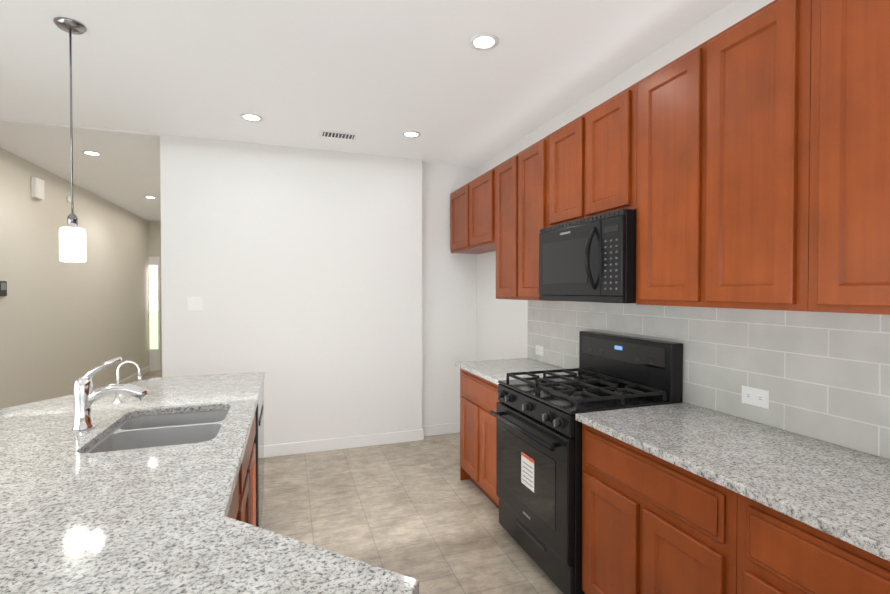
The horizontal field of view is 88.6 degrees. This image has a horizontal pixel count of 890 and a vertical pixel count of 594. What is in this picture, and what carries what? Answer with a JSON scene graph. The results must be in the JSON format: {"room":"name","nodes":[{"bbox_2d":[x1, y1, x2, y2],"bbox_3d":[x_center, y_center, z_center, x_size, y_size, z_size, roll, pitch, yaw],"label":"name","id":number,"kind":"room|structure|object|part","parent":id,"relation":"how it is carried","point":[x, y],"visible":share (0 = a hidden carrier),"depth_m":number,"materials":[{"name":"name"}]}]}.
{"room":"kitchen","nodes":[
{"label":"kitchen","id":0,"kind":"room"},
{"bbox_2d":[0,147,148,408],"bbox_3d":[-3.474,0.061,2.443,0.200,2.740,12.300,0,1,-19],"label":"wall","id":1,"kind":"structure","parent":0,"point":[64,325],"depth_m":5.10,"materials":[{"name":"beige paint"}]},
{"bbox_2d":[0,281,6,295],"bbox_3d":[-3.900,-0.074,4.021,0.019,0.135,0.105,0,1,-19],"label":"keypad","id":2,"kind":"object","parent":1,"relation":"attached to","point":[3,288],"visible":0.98,"depth_m":4.02,"materials":[{"name":"black plastic"}]},
{"bbox_2d":[31,177,44,199],"bbox_3d":[-4.081,-1.085,4.576,0.048,0.200,0.160,0,1,-19],"label":"door chime","id":3,"kind":"object","parent":1,"relation":"attached to","point":[37,188],"visible":1,"depth_m":4.53,"materials":[{"name":"white plastic"}]},
{"bbox_2d":[116,365,149,383],"bbox_3d":[-3.372,1.378,2.497,0.013,0.105,12.298,0,1,-19],"label":"baseboard","id":4,"kind":"structure","parent":1,"relation":"attached to","point":[133,377],"depth_m":7.45,"materials":[{"name":"white"}]},
{"bbox_2d":[148,221,161,369],"bbox_3d":[-4.744,-0.028,8.615,1.410,2.740,0.200,0,1,-19],"label":"wall","id":5,"kind":"structure","parent":0,"point":[154,237],"depth_m":8.32,"materials":[{"name":"white paint"}]},
{"bbox_2d":[148,257,160,370],"bbox_3d":[-5.287,0.306,8.309,0.178,2.080,0.032,0,1,-19],"label":"window","id":6,"kind":"structure","parent":5,"relation":"in","point":[154,317],"depth_m":8.30,"materials":[{"name":"white glass"}]},
{"bbox_2d":[160,134,476,445],"bbox_3d":[-1.841,-0.001,6.705,2.840,2.740,5.300,0,1,-19],"label":"wall","id":7,"kind":"structure","parent":0,"point":[336,291],"depth_m":4.14,"materials":[{"name":"white paint"}]},
{"bbox_2d":[187,297,202,310],"bbox_3d":[-2.089,0.056,3.814,0.116,0.116,0.007,0,1,-19],"label":"switch plate","id":8,"kind":"object","parent":7,"relation":"attached to","point":[194,303],"visible":1,"depth_m":3.81,"materials":[{"name":"white plastic"}]},
{"bbox_2d":[264,427,424,457],"bbox_3d":[-1.267,1.354,4.124,2.233,0.105,0.034,0,1,-19],"label":"baseboard","id":9,"kind":"structure","parent":7,"relation":"attached to","point":[274,450],"depth_m":4.22,"materials":[{"name":"white"}]},
{"bbox_2d":[422,422,459,435],"bbox_3d":[0.033,1.347,4.662,0.600,0.105,0.018,0,1,-19],"label":"baseboard","id":10,"kind":"structure","parent":7,"relation":"attached to","point":[440,429],"depth_m":4.64,"materials":[{"name":"white wood"}]},
{"bbox_2d":[130,370,562,593],"bbox_3d":[-1.369,1.480,3.187,4.850,0.120,12.900,0,1,-19],"label":"floor","id":11,"kind":"structure","parent":0,"point":[424,514],"depth_m":2.97,"materials":[{"name":"tile"}]},
{"bbox_2d":[227,415,255,525],"bbox_3d":[-1.037,1.006,1.307,1.500,0.884,3.448,0,1,-19],"label":"base cabinet","id":12,"kind":"object","parent":11,"relation":"on","point":[242,508],"visible":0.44,"depth_m":1.96,"materials":[{"name":"brown wood"}]},
{"bbox_2d":[0,372,418,593],"bbox_3d":[-1.115,0.550,1.134,1.845,0.030,3.784,0,1,-19],"label":"countertop","id":13,"kind":"structure","parent":12,"relation":"on","point":[75,518],"depth_m":1.12,"materials":[{"name":"stone"}]},
{"bbox_2d":[72,357,149,430],"bbox_3d":[-1.424,0.381,2.056,0.266,0.280,0.499,0,1,-19],"label":"faucet","id":14,"kind":"object","parent":13,"relation":"on","point":[86,396],"visible":0.98,"depth_m":1.82,"materials":[{"name":"silver metal"}]},
{"bbox_2d":[85,410,228,452],"bbox_3d":[-1.149,0.658,1.887,0.490,0.204,0.660,0,1,-19],"label":"sink","id":15,"kind":"object","parent":13,"relation":"in","point":[148,431],"visible":0.23,"depth_m":1.97,"materials":[{"name":"silver metal"}]},
{"bbox_2d":[254,382,263,526],"bbox_3d":[-1.117,0.936,2.743,0.033,0.762,0.600,0,1,-19],"label":"dishwasher","id":16,"kind":"object","parent":12,"relation":"in","point":[259,434],"visible":0.56,"depth_m":2.58,"materials":[{"name":"black"}]},
{"bbox_2d":[460,368,500,508],"bbox_3d":[0.519,0.978,3.256,0.624,0.884,0.782,0,1,-19],"label":"base cabinet","id":17,"kind":"object","parent":11,"relation":"on","point":[478,395],"depth_m":3.17,"materials":[{"name":"brown wood"}]},
{"bbox_2d":[455,358,889,561],"bbox_3d":[1.030,0.542,1.733,0.642,0.030,4.015,0,1,-19],"label":"countertop","id":18,"kind":"structure","parent":17,"relation":"on","point":[839,492],"depth_m":1.49,"materials":[{"name":"stone"}]},
{"bbox_2d":[490,331,682,593],"bbox_3d":[0.714,0.828,2.502,0.726,1.204,0.752,0,1,-19],"label":"range","id":19,"kind":"object","parent":11,"relation":"on","point":[538,460],"visible":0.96,"depth_m":2.32,"materials":[{"name":"black metal"}]},
{"bbox_3d":[0.401,0.687,2.392,0.064,0.024,0.652,0,1,-19],"label":"handle","id":20,"kind":"part","parent":19,"relation":"part of","materials":[{"name":"black metal"}]},
{"bbox_3d":[0.423,0.579,2.398,0.034,0.052,0.654,0,1,-19],"label":"knob","id":21,"kind":"part","parent":19,"relation":"part of","materials":[{"name":"black plastic"}]},
{"bbox_3d":[0.983,0.308,2.587,0.001,0.062,0.540,0,1,-19],"label":"panel","id":22,"kind":"part","parent":19,"relation":"part of","materials":[{"name":"black"}]},
{"bbox_2d":[582,423,723,593],"bbox_3d":[1.018,0.999,1.807,0.624,0.884,0.751,0,1,-19],"label":"base cabinet","id":23,"kind":"object","parent":11,"relation":"on","point":[652,524],"depth_m":1.68,"materials":[{"name":"brown wood"}]},
{"bbox_2d":[724,487,889,593],"bbox_3d":[1.263,1.009,1.095,0.624,0.884,0.755,0,1,-19],"label":"base cabinet","id":24,"kind":"object","parent":11,"relation":"on","point":[767,550],"depth_m":1.20,"materials":[{"name":"brown wood"}]},
{"bbox_2d":[0,0,733,220],"bbox_3d":[-1.369,-1.372,3.146,4.850,0.134,12.900,0,1,-19],"label":"ceiling","id":25,"kind":"structure","parent":0,"point":[379,77],"depth_m":2.68,"materials":[{"name":"white paint"}]},
{"bbox_2d":[53,17,86,261],"bbox_3d":[-1.795,-0.738,2.195,0.124,1.133,0.124,0,1,-19],"label":"pendant light","id":26,"kind":"object","parent":25,"relation":"hanging from","point":[72,242],"visible":1,"depth_m":2.18,"materials":[{"name":"white glass"}]},
{"bbox_3d":[-1.795,-0.253,2.202,0.102,0.162,0.102,0,1,-19],"label":"lamp shade","id":27,"kind":"part","parent":26,"relation":"part of","materials":[{"name":"white glass"}]},
{"bbox_2d":[81,150,102,155],"bbox_3d":[-3.231,-1.315,4.178,0.156,0.009,0.156,0,1,-19],"label":"recessed light","id":28,"kind":"object","parent":25,"relation":"in","point":[91,153],"visible":1,"depth_m":4.18,"materials":[{"name":"white plastic"}]},
{"bbox_2d":[143,196,156,198],"bbox_3d":[-3.974,-1.343,6.154,0.156,0.009,0.156,0,1,-19],"label":"recessed light","id":29,"kind":"object","parent":25,"relation":"in","point":[151,197],"visible":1,"depth_m":6.16,"materials":[{"name":"white"}]},
{"bbox_2d":[240,113,262,121],"bbox_3d":[-1.420,-1.317,3.352,0.156,0.009,0.156,0,1,-19],"label":"recessed light","id":30,"kind":"object","parent":25,"relation":"in","point":[250,117],"visible":0.96,"depth_m":3.35,"materials":[{"name":"white"}]},
{"bbox_2d":[319,130,357,139],"bbox_3d":[-0.870,-1.322,3.731,0.300,0.011,0.150,0,1,-19],"label":"ceiling vent","id":31,"kind":"object","parent":25,"relation":"in","point":[336,134],"visible":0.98,"depth_m":3.72,"materials":[{"name":"white metal"}]},
{"bbox_2d":[402,131,420,137],"bbox_3d":[-0.273,-1.322,3.714,0.156,0.009,0.156,0,1,-19],"label":"recessed light","id":32,"kind":"object","parent":25,"relation":"in","point":[411,134],"visible":1,"depth_m":3.71,"materials":[{"name":"white"}]},
{"bbox_2d":[469,33,498,50],"bbox_3d":[0.199,-1.302,2.333,0.156,0.009,0.156,0,1,-19],"label":"recessed light","id":33,"kind":"object","parent":25,"relation":"in","point":[484,41],"visible":0.98,"depth_m":2.33,"materials":[{"name":"white"}]},
{"bbox_2d":[477,0,889,459],"bbox_3d":[0.735,0.040,3.890,0.200,2.740,12.300,0,1,-19],"label":"wall","id":34,"kind":"structure","parent":0,"point":[502,328],"depth_m":3.77,"materials":[{"name":"white paint"}]},
{"bbox_2d":[450,185,486,253],"bbox_3d":[0.279,-0.737,4.385,0.328,0.600,0.527,0,1,-19],"label":"upper cabinet","id":35,"kind":"object","parent":34,"relation":"attached to","point":[457,198],"depth_m":4.37,"materials":[{"name":"brown wood"}]},
{"bbox_2d":[466,168,493,251],"bbox_3d":[0.451,-0.730,3.887,0.328,0.600,0.526,0,1,-19],"label":"upper cabinet","id":36,"kind":"object","parent":34,"relation":"attached to","point":[480,191],"depth_m":3.86,"materials":[{"name":"brown wood"}]},
{"bbox_2d":[490,156,513,299],"bbox_3d":[0.599,-0.504,3.458,0.328,1.040,0.385,0,1,-19],"label":"upper cabinet","id":37,"kind":"object","parent":34,"relation":"attached to","point":[503,245],"depth_m":3.43,"materials":[{"name":"brown wood"}]},
{"bbox_2d":[514,137,548,300],"bbox_3d":[0.724,-0.498,3.094,0.328,1.040,0.385,0,1,-19],"label":"upper cabinet","id":38,"kind":"object","parent":34,"relation":"attached to","point":[530,163],"depth_m":3.08,"materials":[{"name":"brown wood"}]},
{"bbox_2d":[546,118,577,227],"bbox_3d":[0.849,-0.719,2.727,0.328,0.588,0.380,0,1,-19],"label":"upper cabinet","id":39,"kind":"object","parent":34,"relation":"attached to","point":[562,144],"depth_m":2.70,"materials":[{"name":"brown wood"}]},
{"bbox_2d":[578,84,633,219],"bbox_3d":[0.973,-0.714,2.367,0.328,0.588,0.380,0,1,-19],"label":"upper cabinet","id":40,"kind":"object","parent":34,"relation":"attached to","point":[606,131],"depth_m":2.32,"materials":[{"name":"brown wood"}]},
{"bbox_2d":[539,209,635,302],"bbox_3d":[0.851,-0.197,2.534,0.436,0.443,0.752,0,1,-19],"label":"over-the-range microwave","id":41,"kind":"object","parent":40,"relation":"attached to","point":[591,259],"visible":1,"depth_m":2.32,"materials":[{"name":"black"}]},
{"bbox_3d":[0.736,-0.196,2.308,0.072,0.318,0.026,0,1,-19],"label":"microwave handle","id":42,"kind":"part","parent":41,"relation":"part of","materials":[{"name":"black plastic"}]},
{"bbox_2d":[634,46,697,306],"bbox_3d":[1.097,-0.483,2.011,0.328,1.040,0.376,0,1,-19],"label":"upper cabinet","id":43,"kind":"object","parent":34,"relation":"attached to","point":[666,100],"depth_m":1.96,"materials":[{"name":"brown wood"}]},
{"bbox_2d":[528,300,889,458],"bbox_3d":[1.332,0.440,1.835,0.008,0.799,4.015,0,1,-19],"label":"backsplash","id":44,"kind":"structure","parent":34,"relation":"attached to","point":[823,376],"depth_m":1.85,"materials":[{"name":"tile"}]},
{"bbox_2d":[536,345,543,355],"bbox_3d":[0.735,0.415,3.546,0.007,0.075,0.118,0,1,-19],"label":"electrical outlet","id":45,"kind":"object","parent":44,"relation":"attached to","point":[539,350],"visible":1,"depth_m":3.53,"materials":[{"name":"white plastic"}]},
{"bbox_2d":[742,385,768,408],"bbox_3d":[1.297,0.419,1.910,0.007,0.075,0.118,0,1,-19],"label":"electrical outlet","id":46,"kind":"object","parent":44,"relation":"attached to","point":[755,397],"visible":1,"depth_m":1.91,"materials":[{"name":"white plastic"}]},
{"bbox_2d":[694,0,797,310],"bbox_3d":[1.219,-0.478,1.656,0.328,1.040,0.376,0,1,-19],"label":"upper cabinet","id":47,"kind":"object","parent":34,"relation":"attached to","point":[744,163],"depth_m":1.61,"materials":[{"name":"brown wood"}]},
{"bbox_2d":[794,0,889,314],"bbox_3d":[1.341,-0.472,1.299,0.328,1.040,0.378,0,1,-19],"label":"upper cabinet","id":48,"kind":"object","parent":34,"relation":"attached to","point":[842,234],"depth_m":1.33,"materials":[{"name":"brown wood"}]}
]}

